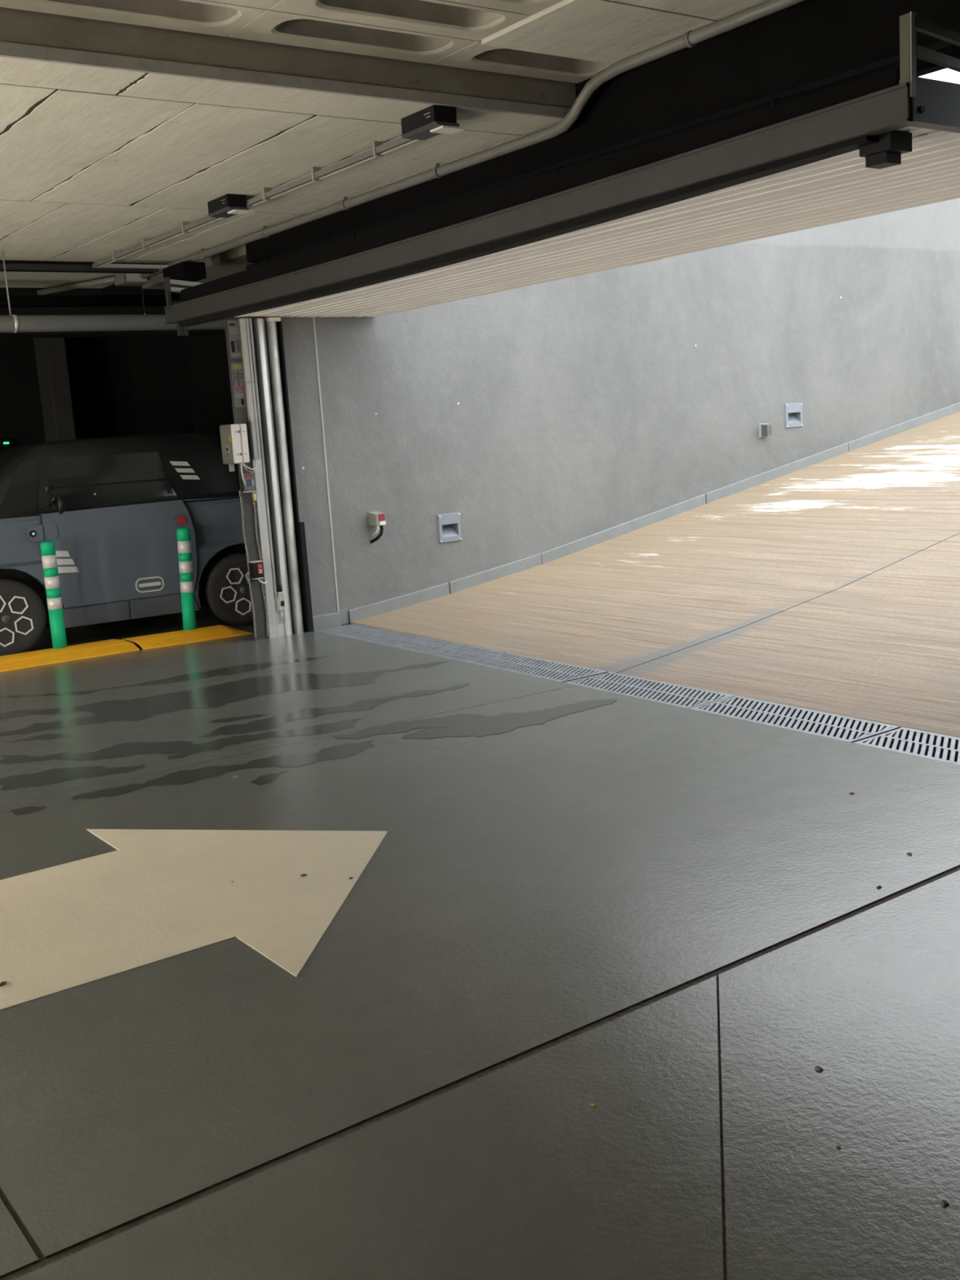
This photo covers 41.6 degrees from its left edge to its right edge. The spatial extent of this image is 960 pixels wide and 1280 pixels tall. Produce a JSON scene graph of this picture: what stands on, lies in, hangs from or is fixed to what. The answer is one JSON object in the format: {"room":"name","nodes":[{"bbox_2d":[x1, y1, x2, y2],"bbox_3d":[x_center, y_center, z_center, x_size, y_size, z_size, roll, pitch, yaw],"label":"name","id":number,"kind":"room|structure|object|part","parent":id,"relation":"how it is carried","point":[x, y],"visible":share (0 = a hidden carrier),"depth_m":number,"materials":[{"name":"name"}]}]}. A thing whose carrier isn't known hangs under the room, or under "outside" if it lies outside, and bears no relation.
{"room":"underground parking garage","nodes":[
{"label":"underground parking garage","id":0,"kind":"room"},
{"bbox_2d":[29,530,36,537],"bbox_3d":[-3.329,-0.790,9.417,0.052,0.052,0.008,-9,11,-28],"label":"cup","id":1,"kind":"object","parent":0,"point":[32,533],"depth_m":9.42,"materials":[{"name":"black"}]},
{"bbox_2d":[0,335,194,454],"bbox_3d":[-9.401,-1.484,10.495,15.300,3.800,0.200,-11,12,-35],"label":"wall","id":2,"kind":"structure","parent":0,"point":[120,385],"depth_m":14.06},
{"bbox_2d":[0,439,13,447],"bbox_3d":[-5.038,-2.094,13.451,0.140,0.080,0.066,-11,12,-35],"label":"lamp","id":3,"kind":"object","parent":2,"relation":"attached to","point":[3,442],"visible":1,"depth_m":13.43,"materials":[{"name":"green plastic"}]},
{"bbox_2d":[184,335,234,437],"bbox_3d":[-1.785,-2.367,12.728,0.200,3.800,5.000,-11,12,-35],"label":"column","id":4,"kind":"structure","parent":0,"point":[206,356],"depth_m":14.19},
{"bbox_2d":[0,0,767,288],"bbox_3d":[-3.639,-1.970,2.074,15.500,0.752,20.400,-11,12,-35],"label":"ceiling","id":5,"kind":"structure","parent":0,"point":[121,121],"depth_m":5.69,"materials":[{"name":"concrete"}]},
{"bbox_2d":[0,260,164,273],"bbox_3d":[-7.580,-2.122,6.887,12.300,0.065,0.148,-11,12,-35],"label":"cable tray","id":6,"kind":"object","parent":5,"relation":"attached to","point":[11,266],"visible":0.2,"depth_m":9.89,"materials":[{"name":"black metal"}]},
{"bbox_2d":[36,273,150,294],"bbox_3d":[-3.357,-3.079,10.989,1.269,0.101,0.264,3,12,36],"label":"junction box","id":7,"kind":"object","parent":5,"relation":"attached to","point":[120,279],"visible":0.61,"depth_m":10.74,"materials":[{"name":"white paint"}]},
{"bbox_3d":[-2.880,-3.047,10.618,0.175,0.070,0.008,-11,12,-35],"label":"lid","id":8,"kind":"part","parent":7,"relation":"part of","materials":[{"name":"white paint"}]},
{"bbox_2d":[141,284,145,314],"bbox_3d":[-2.865,-2.872,10.778,0.022,0.300,0.021,-11,12,-35],"label":"cable","id":9,"kind":"object","parent":7,"relation":"hanging from","point":[141,285],"visible":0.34,"depth_m":10.77,"materials":[{"name":"grey metal"}]},
{"bbox_2d":[0,284,225,337],"bbox_3d":[-8.294,-2.437,8.510,15.100,0.900,0.400,-11,12,-35],"label":"ceiling beam","id":10,"kind":"structure","parent":5,"relation":"attached to","point":[113,289],"depth_m":11.71,"materials":[{"name":"black metal"}]},
{"bbox_2d":[0,250,264,333],"bbox_3d":[-5.358,-2.144,7.770,11.100,0.590,0.128,-11,12,-35],"label":"drain pipe","id":11,"kind":"object","parent":5,"relation":"hanging from","point":[14,323],"visible":0.66,"depth_m":9.47,"materials":[{"name":"grey plastic"}]},
{"bbox_3d":[-3.419,-2.577,9.137,0.011,0.450,0.011,2,11,32],"label":"hanger rod","id":12,"kind":"part","parent":11,"relation":"part of","materials":[{"name":"grey plastic"}]},
{"bbox_2d":[207,194,253,217],"bbox_3d":[-1.529,-2.650,7.738,0.172,0.096,0.295,-11,12,-35],"label":"light","id":13,"kind":"object","parent":5,"relation":"attached to","point":[227,206],"visible":1,"depth_m":7.64,"materials":[{"name":"black plastic"}]},
{"bbox_2d":[208,206,248,217],"bbox_3d":[-1.539,-2.615,7.736,0.140,0.014,0.295,-11,12,-35],"label":"tray","id":14,"kind":"object","parent":13,"relation":"on","point":[215,211],"depth_m":7.69,"materials":[{"name":"grey"}]},
{"bbox_2d":[227,208,253,214],"bbox_3d":[-1.454,-2.601,7.686,0.125,0.009,0.107,-11,12,-35],"label":"diffuser","id":15,"kind":"object","parent":13,"relation":"attached to","point":[242,211],"depth_m":7.66,"materials":[{"name":"white plastic"}]},
{"bbox_2d":[92,137,420,268],"bbox_3d":[-1.395,-2.748,8.185,0.674,0.070,4.605,-11,12,-35],"label":"conduit","id":16,"kind":"object","parent":5,"relation":"attached to","point":[379,149],"visible":0.84,"depth_m":7.43,"materials":[{"name":"grey metal"}]},
{"bbox_3d":[-2.736,-2.961,10.024,0.668,0.027,0.035,-11,12,-35],"label":"cross rail","id":17,"kind":"part","parent":16,"relation":"part of","materials":[{"name":"grey metal"}]},
{"bbox_3d":[-2.287,-2.799,8.881,0.036,0.030,2.400,-11,12,-35],"label":"rail","id":18,"kind":"part","parent":16,"relation":"part of","materials":[{"name":"grey metal"}]},
{"bbox_3d":[-0.840,-2.556,6.906,0.036,0.030,1.860,-11,12,-35],"label":"rail","id":19,"kind":"part","parent":16,"relation":"part of","materials":[{"name":"grey metal"}]},
{"bbox_2d":[400,104,465,140],"bbox_3d":[-0.227,-2.431,5.960,0.172,0.096,0.295,-11,12,-35],"label":"light","id":20,"kind":"object","parent":5,"relation":"attached to","point":[430,122],"visible":1,"depth_m":5.88,"materials":[{"name":"black plastic"}]},
{"bbox_2d":[400,120,459,140],"bbox_3d":[-0.236,-2.396,5.958,0.140,0.014,0.295,-11,12,-35],"label":"tray","id":21,"kind":"object","parent":20,"relation":"on","point":[422,130],"depth_m":5.91,"materials":[{"name":"grey metal"}]},
{"bbox_2d":[430,125,465,134],"bbox_3d":[-0.151,-2.383,5.908,0.125,0.009,0.107,-11,12,-35],"label":"diffuser","id":22,"kind":"object","parent":20,"relation":"attached to","point":[451,130],"depth_m":5.89,"materials":[{"name":"white plastic"}]},
{"bbox_2d":[140,0,805,279],"bbox_3d":[-0.699,-2.787,7.678,0.114,0.242,8.100,-11,12,-35],"label":"conduit pipe","id":23,"kind":"object","parent":5,"relation":"attached to","point":[690,39],"visible":0.98,"depth_m":6.36,"materials":[{"name":"grey metal"}]},
{"bbox_2d":[162,261,206,284],"bbox_3d":[-2.328,-2.887,9.961,0.195,0.125,0.400,-11,12,-35],"label":"motor housing","id":24,"kind":"object","parent":23,"relation":"attached to","point":[183,271],"visible":0.79,"depth_m":9.82,"materials":[{"name":"paint"}]},
{"bbox_3d":[0.546,-2.608,5.414,0.857,0.034,0.665,-11,12,-35],"label":"closing panel","id":25,"kind":"part","parent":5,"relation":"part of","materials":[{"name":"concrete"}]},
{"bbox_3d":[0.940,-2.544,4.876,0.857,0.030,0.665,-11,12,-35],"label":"closing panel","id":26,"kind":"part","parent":5,"relation":"part of","materials":[{"name":"concrete"}]},
{"bbox_2d":[0,609,959,1279],"bbox_3d":[-4.026,1.471,2.214,13.599,0.122,20.000,-11,12,-35],"label":"floor","id":27,"kind":"structure","parent":0,"point":[662,917],"depth_m":3.34,"materials":[{"name":"grey concrete"}]},
{"bbox_2d":[33,337,75,442],"bbox_3d":[-4.374,-1.980,13.245,0.200,3.000,0.400,-11,12,-35],"label":"pillar","id":28,"kind":"structure","parent":27,"relation":"on","point":[50,353],"depth_m":13.00,"materials":[{"name":"concrete"}]},
{"bbox_2d":[0,639,142,671],"bbox_3d":[-3.479,0.170,9.035,2.069,0.072,0.360,-10,12,-33],"label":"kerb","id":29,"kind":"object","parent":27,"relation":"on","point":[89,650],"visible":1,"depth_m":9.24,"materials":[{"name":"yellow paint"}]},
{"bbox_2d":[40,541,66,648],"bbox_3d":[-3.132,-0.325,9.295,0.103,0.795,0.103,-11,12,-35],"label":"bollard","id":30,"kind":"object","parent":29,"relation":"on","point":[49,560],"visible":1,"depth_m":9.26,"materials":[{"name":"teal plastic"}]},
{"bbox_3d":[-3.154,-0.669,9.236,0.102,0.097,0.102,-11,12,-35],"label":"post","id":31,"kind":"part","parent":30,"relation":"part of","materials":[{"name":"teal plastic"}]},
{"bbox_3d":[-3.143,-0.499,9.265,0.102,0.065,0.102,-11,12,-35],"label":"post","id":32,"kind":"part","parent":30,"relation":"part of","materials":[{"name":"teal plastic"}]},
{"bbox_3d":[-3.133,-0.347,9.291,0.102,0.069,0.102,-11,12,-35],"label":"post","id":33,"kind":"part","parent":30,"relation":"part of","materials":[{"name":"teal plastic"}]},
{"bbox_3d":[-3.116,-0.082,9.336,0.102,0.300,0.102,-11,12,-35],"label":"post","id":34,"kind":"part","parent":30,"relation":"part of","materials":[{"name":"teal plastic"}]},
{"bbox_2d":[0,433,253,656],"bbox_3d":[-3.071,-0.849,10.328,2.610,1.582,1.568,-9,11,-28],"label":"microcar","id":35,"kind":"object","parent":27,"relation":"on","point":[113,508],"visible":0.85,"depth_m":9.75,"materials":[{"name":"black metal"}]},
{"bbox_2d":[45,495,64,514],"bbox_3d":[-3.172,-1.007,9.448,0.100,0.143,0.176,-11,12,-35],"label":"mirror","id":36,"kind":"object","parent":35,"relation":"on","point":[55,504],"depth_m":9.48,"materials":[{"name":"black mirror"}]},
{"bbox_3d":[-2.946,-0.194,9.737,0.488,0.140,0.028,-9,11,-28],"label":"sill panel","id":37,"kind":"part","parent":35,"relation":"part of","materials":[{"name":"grey"}]},
{"bbox_3d":[-2.858,-1.313,9.688,0.893,0.219,0.049,-9,11,-28],"label":"window pane","id":38,"kind":"part","parent":35,"relation":"part of","materials":[{"name":"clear glass"}]},
{"bbox_3d":[-2.816,-1.118,9.712,0.985,0.152,0.036,-9,11,-28],"label":"window pane","id":39,"kind":"part","parent":35,"relation":"part of","materials":[{"name":"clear glass"}]},
{"bbox_3d":[-2.754,-0.671,9.768,1.140,0.737,0.041,-9,11,-28],"label":"door","id":40,"kind":"part","parent":35,"relation":"part of","materials":[{"name":"grey metal"}]},
{"bbox_3d":[-2.489,-0.271,9.979,0.537,0.142,0.028,-9,11,-28],"label":"sill panel","id":41,"kind":"part","parent":35,"relation":"part of","materials":[{"name":"grey"}]},
{"bbox_2d":[177,515,186,524],"bbox_3d":[-2.347,-0.943,9.942,0.068,0.058,0.011,-9,11,-28],"label":"lamp","id":42,"kind":"object","parent":35,"relation":"attached to","point":[180,519],"depth_m":9.94,"materials":[{"name":"red plastic"}]},
{"bbox_2d":[121,625,252,649],"bbox_3d":[-2.271,-0.035,9.773,0.970,0.072,0.310,-9,11,-30],"label":"kerb","id":43,"kind":"object","parent":27,"relation":"on","point":[181,637],"visible":0.96,"depth_m":9.70,"materials":[{"name":"yellow paint"}]},
{"bbox_2d":[176,528,196,630],"bbox_3d":[-2.271,-0.467,9.796,0.133,0.798,0.104,-10,12,-33],"label":"bollard","id":44,"kind":"object","parent":43,"relation":"on","point":[184,539],"visible":1,"depth_m":9.76,"materials":[{"name":"teal plastic"}]},
{"bbox_3d":[-2.283,-0.813,9.745,0.102,0.097,0.102,-8,10,-35],"label":"post","id":45,"kind":"part","parent":44,"relation":"part of","materials":[{"name":"teal plastic"}]},
{"bbox_3d":[-2.277,-0.642,9.770,0.102,0.065,0.102,-8,10,-35],"label":"post","id":46,"kind":"part","parent":44,"relation":"part of","materials":[{"name":"teal plastic"}]},
{"bbox_3d":[-2.272,-0.489,9.793,0.102,0.069,0.102,-8,10,-35],"label":"post","id":47,"kind":"part","parent":44,"relation":"part of","materials":[{"name":"teal plastic"}]},
{"bbox_3d":[-2.263,-0.223,9.832,0.102,0.300,0.102,-8,10,-35],"label":"post","id":48,"kind":"part","parent":44,"relation":"part of","materials":[{"name":"teal plastic"}]},
{"bbox_2d":[0,829,387,1010],"bbox_3d":[-1.790,0.993,3.791,3.552,0.002,1.855,-11,12,-35],"label":"painted arrow","id":49,"kind":"object","parent":27,"relation":"on","point":[163,894],"visible":1,"depth_m":4.21,"materials":[{"name":"beige paint"}]},
{"bbox_2d":[0,981,6,986],"bbox_3d":[-1.375,0.987,3.632,0.020,0.008,0.043,-1,10,17],"label":"scrap","id":50,"kind":"object","parent":49,"relation":"on","point":[3,983],"visible":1,"depth_m":3.63,"materials":[{"name":"brown"}]},
{"bbox_2d":[223,317,313,639],"bbox_3d":[-1.581,-1.200,9.496,0.491,2.368,0.149,-11,12,-35],"label":"post","id":51,"kind":"object","parent":27,"relation":"on","point":[282,539],"visible":0.98,"depth_m":9.48,"materials":[{"name":"grey metal"}]},
{"bbox_2d":[226,320,242,358],"bbox_3d":[-1.784,-2.189,9.203,0.091,0.267,0.005,-11,12,-35],"label":"notice","id":52,"kind":"object","parent":51,"relation":"attached to","point":[233,329],"visible":1,"depth_m":9.20,"materials":[{"name":"paper"}]},
{"bbox_2d":[231,341,235,352],"bbox_3d":[-1.796,-2.133,9.198,0.027,0.080,0.002,-11,12,-35],"label":"picture","id":53,"kind":"object","parent":52,"relation":"on","point":[233,343],"depth_m":9.20,"materials":[{"name":"black plastic"}]},
{"bbox_2d":[235,340,240,351],"bbox_3d":[-1.762,-2.144,9.221,0.027,0.080,0.002,-11,12,-35],"label":"picture","id":54,"kind":"object","parent":52,"relation":"on","point":[237,342],"depth_m":9.22,"materials":[{"name":"brown"}]},
{"bbox_2d":[219,423,256,487],"bbox_3d":[-1.724,-1.341,9.219,0.260,0.463,0.213,-11,12,-35],"label":"control box","id":55,"kind":"object","parent":51,"relation":"attached to","point":[233,437],"visible":1,"depth_m":9.10,"materials":[{"name":"white plastic"}]},
{"bbox_3d":[-1.819,-1.357,9.130,0.002,0.085,0.055,-11,12,-35],"label":"label plate","id":56,"kind":"part","parent":55,"relation":"part of","materials":[{"name":"grey plastic"}]},
{"bbox_2d":[231,362,247,407],"bbox_3d":[-1.764,-1.865,9.257,0.095,0.320,0.005,-11,12,-35],"label":"notice","id":57,"kind":"object","parent":51,"relation":"attached to","point":[237,368],"visible":1,"depth_m":9.25,"materials":[{"name":"paper"}]},
{"bbox_3d":[-1.728,-1.168,9.380,0.111,2.362,0.012,-11,12,-35],"label":"plate","id":58,"kind":"part","parent":51,"relation":"part of","materials":[{"name":"grey metal"}]},
{"bbox_2d":[239,489,256,639],"bbox_3d":[-1.728,-0.558,9.429,0.038,1.118,0.019,-11,12,-35],"label":"hanging chain","id":59,"kind":"object","parent":51,"relation":"hanging from","point":[239,490],"visible":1,"depth_m":9.43,"materials":[{"name":"silver metal"}]},
{"bbox_2d":[242,471,257,500],"bbox_3d":[-1.706,-1.134,9.358,0.100,0.210,0.055,-11,12,-35],"label":"switch","id":60,"kind":"object","parent":51,"relation":"attached to","point":[249,478],"visible":0.98,"depth_m":9.34,"materials":[{"name":"grey plastic"}]},
{"bbox_2d":[242,490,257,493],"bbox_3d":[-1.704,-1.099,9.365,0.100,0.012,0.045,-11,12,-35],"label":"shelf","id":61,"kind":"object","parent":60,"relation":"attached to","point":[246,491],"depth_m":9.34,"materials":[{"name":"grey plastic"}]},
{"bbox_2d":[248,560,266,583],"bbox_3d":[-1.654,-0.504,9.467,0.118,0.178,0.067,-11,12,-35],"label":"box","id":62,"kind":"object","parent":51,"relation":"attached to","point":[255,566],"visible":1,"depth_m":9.43,"materials":[{"name":"black plastic"}]},
{"bbox_2d":[252,492,269,636],"bbox_3d":[-1.643,-0.561,9.491,0.039,1.093,0.019,-11,12,-35],"label":"hanging chain","id":63,"kind":"object","parent":51,"relation":"hanging from","point":[252,492],"visible":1,"depth_m":9.48,"materials":[{"name":"silver metal"}]},
{"bbox_3d":[-1.577,-1.209,9.563,0.355,2.362,0.045,-11,12,-35],"label":"plate","id":64,"kind":"part","parent":51,"relation":"part of","materials":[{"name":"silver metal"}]},
{"bbox_3d":[-1.539,-0.178,9.648,0.068,0.300,0.066,-11,12,-35],"label":"foot plate","id":65,"kind":"part","parent":51,"relation":"part of","materials":[{"name":"metal"}]},
{"bbox_2d":[164,11,959,336],"bbox_3d":[0.257,-2.206,7.012,1.756,0.445,6.179,-11,12,-35],"label":"door","id":66,"kind":"structure","parent":51,"relation":"attached to","point":[889,141],"depth_m":5.67,"materials":[{"name":"grey metal"}]},
{"bbox_3d":[-2.204,-2.447,8.929,0.022,0.212,0.036,-11,12,-35],"label":"bracket post","id":67,"kind":"part","parent":66,"relation":"part of","materials":[{"name":"grey metal"}]},
{"bbox_3d":[-1.554,-2.468,9.409,1.595,0.097,0.050,-11,12,-35],"label":"rail","id":68,"kind":"part","parent":66,"relation":"part of","materials":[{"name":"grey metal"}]},
{"bbox_3d":[-0.117,-2.065,6.761,0.640,0.045,6.060,-11,12,-35],"label":"door panel","id":69,"kind":"part","parent":66,"relation":"part of","materials":[{"name":"metal"}]},
{"bbox_3d":[0.384,-2.159,7.116,0.575,0.045,6.060,-11,12,-35],"label":"door panel","id":70,"kind":"part","parent":66,"relation":"part of","materials":[{"name":"metal"}]},
{"bbox_3d":[0.791,-2.235,7.405,0.407,0.045,6.060,-11,12,-35],"label":"door panel","id":71,"kind":"part","parent":66,"relation":"part of","materials":[{"name":"beige metal"}]},
{"bbox_3d":[0.953,-2.235,7.485,0.068,0.004,0.300,-11,12,-38],"label":"grip plate","id":72,"kind":"part","parent":66,"relation":"part of","materials":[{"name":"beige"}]},
{"bbox_3d":[1.367,-1.867,4.051,0.022,0.252,0.036,-11,12,-35],"label":"bracket post","id":73,"kind":"part","parent":66,"relation":"part of","materials":[{"name":"grey metal"}]},
{"bbox_3d":[2.018,-1.859,4.536,1.595,0.137,0.055,-11,12,-35],"label":"rail","id":74,"kind":"part","parent":66,"relation":"part of","materials":[{"name":"grey metal"}]},
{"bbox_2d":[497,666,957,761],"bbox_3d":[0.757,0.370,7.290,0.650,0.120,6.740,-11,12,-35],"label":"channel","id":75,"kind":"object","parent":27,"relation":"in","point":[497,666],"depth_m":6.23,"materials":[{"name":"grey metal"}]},
{"bbox_2d":[315,623,506,661],"bbox_3d":[-0.552,0.041,9.106,0.360,0.074,2.069,-10,12,-34],"label":"drain grate","id":76,"kind":"object","parent":75,"relation":"on","point":[461,652],"visible":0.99,"depth_m":8.98,"materials":[{"name":"grey metal"}]},
{"bbox_2d":[463,653,607,682],"bbox_3d":[0.327,0.199,7.844,0.384,0.074,1.019,-11,12,-35],"label":"drain grate","id":77,"kind":"object","parent":75,"relation":"on","point":[552,670],"visible":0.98,"depth_m":7.81,"materials":[{"name":"grey metal"}]},
{"bbox_2d":[564,671,736,708],"bbox_3d":[0.918,0.306,6.995,0.384,0.074,1.020,-11,12,-35],"label":"drain grate","id":78,"kind":"object","parent":75,"relation":"on","point":[647,689],"visible":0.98,"depth_m":6.97,"materials":[{"name":"grey metal"}]},
{"bbox_2d":[688,696,899,742],"bbox_3d":[1.503,0.411,6.156,0.385,0.074,1.024,-11,12,-35],"label":"drain grate","id":79,"kind":"object","parent":75,"relation":"on","point":[855,730],"visible":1,"depth_m":6.12,"materials":[{"name":"grey metal"}]},
{"bbox_2d":[853,727,959,764],"bbox_3d":[2.141,0.526,5.240,0.389,0.074,1.190,-11,12,-35],"label":"drain grate","id":80,"kind":"object","parent":75,"relation":"on","point":[916,741],"visible":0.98,"depth_m":5.56,"materials":[{"name":"grey metal"}]},
{"bbox_2d":[814,1066,823,1071],"bbox_3d":[0.772,0.977,2.888,0.017,0.006,0.024,-6,10,-14],"label":"pebble","id":81,"kind":"object","parent":27,"relation":"on","point":[816,1068],"visible":1,"depth_m":2.88,"materials":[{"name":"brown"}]},
{"bbox_2d":[940,1200,949,1207],"bbox_3d":[0.872,1.058,2.377,0.020,0.005,0.016,-12,13,-40],"label":"scrap","id":82,"kind":"object","parent":27,"relation":"on","point":[944,1204],"visible":1,"depth_m":2.37,"materials":[{"name":"brown"}]},
{"bbox_2d":[244,0,959,262],"bbox_3d":[2.747,-2.532,3.414,0.380,0.925,14.750,-11,12,-35],"label":"lintel","id":83,"kind":"object","parent":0,"point":[806,45],"visible":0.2,"depth_m":5.60,"materials":[{"name":"paint"}]},
{"bbox_2d":[245,44,959,269],"bbox_3d":[0.188,-2.387,6.665,0.068,0.068,6.350,-11,12,-35],"label":"door track","id":84,"kind":"object","parent":83,"relation":"attached to","point":[953,51],"visible":0.44,"depth_m":5.89,"materials":[{"name":"grey metal"}]},
{"bbox_2d":[264,197,959,626],"bbox_3d":[12.734,-4.561,19.823,35.410,4.050,0.254,-11,12,-35],"label":"wall","id":85,"kind":"structure","parent":0,"point":[548,415],"depth_m":11.42,"materials":[{"name":"grey concrete"}]},
{"bbox_2d":[368,511,386,543],"bbox_3d":[-0.821,-0.901,10.125,0.097,0.251,0.115,-11,12,-35],"label":"photocell","id":86,"kind":"object","parent":85,"relation":"attached to","point":[375,518],"visible":1,"depth_m":10.09,"materials":[{"name":"grey plastic"}]},
{"bbox_2d":[436,511,462,543],"bbox_3d":[-0.275,-0.942,10.617,0.234,0.242,0.096,-11,12,-35],"label":"step light","id":87,"kind":"object","parent":85,"relation":"attached to","point":[449,528],"visible":1,"depth_m":10.60,"materials":[{"name":"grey metal"}]},
{"bbox_2d":[312,402,959,631],"bbox_3d":[6.379,-3.031,15.200,19.408,3.078,0.042,-11,12,-35],"label":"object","id":88,"kind":"structure","parent":85,"relation":"attached to","point":[337,619],"depth_m":11.60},
{"bbox_3d":[-1.229,-0.137,9.976,0.290,0.128,0.032,-11,12,-35],"label":"skirting","id":89,"kind":"part","parent":88,"relation":"part of","materials":[{"name":"grey concrete"}]},
{"bbox_3d":[-0.656,-0.298,10.376,0.975,0.228,0.032,-11,12,-35],"label":"skirting","id":90,"kind":"part","parent":88,"relation":"part of","materials":[{"name":"grey concrete"}]},
{"bbox_3d":[0.140,-0.563,10.926,0.993,0.258,0.032,-11,12,-35],"label":"skirting","id":91,"kind":"part","parent":88,"relation":"part of","materials":[{"name":"grey concrete"}]},
{"bbox_3d":[1.365,-1.032,11.766,2.073,0.477,0.032,-11,12,-35],"label":"skirting","id":92,"kind":"part","parent":88,"relation":"part of","materials":[{"name":"grey concrete"}]},
{"bbox_3d":[3.062,-1.704,12.927,2.167,0.487,0.032,-11,12,-35],"label":"skirting","id":93,"kind":"part","parent":88,"relation":"part of","materials":[{"name":"grey concrete"}]},
{"bbox_3d":[4.800,-2.390,14.116,2.188,0.490,0.032,-11,12,-35],"label":"skirting","id":94,"kind":"part","parent":88,"relation":"part of","materials":[{"name":"grey concrete"}]},
{"bbox_2d":[758,422,771,437],"bbox_3d":[2.881,-2.105,12.689,0.130,0.145,0.103,-11,12,-35],"label":"photocell","id":95,"kind":"object","parent":85,"relation":"attached to","point":[765,428],"visible":1,"depth_m":12.66,"materials":[{"name":"grey plastic"}]},
{"bbox_2d":[784,402,802,428],"bbox_3d":[3.195,-2.306,12.992,0.262,0.251,0.096,-11,12,-35],"label":"step light","id":96,"kind":"object","parent":85,"relation":"attached to","point":[793,411],"visible":1,"depth_m":12.97,"materials":[{"name":"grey metal"}]},
{"bbox_2d":[351,411,959,737],"bbox_3d":[14.812,-3.758,17.305,35.182,3.250,6.600,-11,12,-35],"label":"ramp","id":97,"kind":"object","parent":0,"point":[832,585],"visible":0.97,"depth_m":9.04,"materials":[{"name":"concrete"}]}
]}

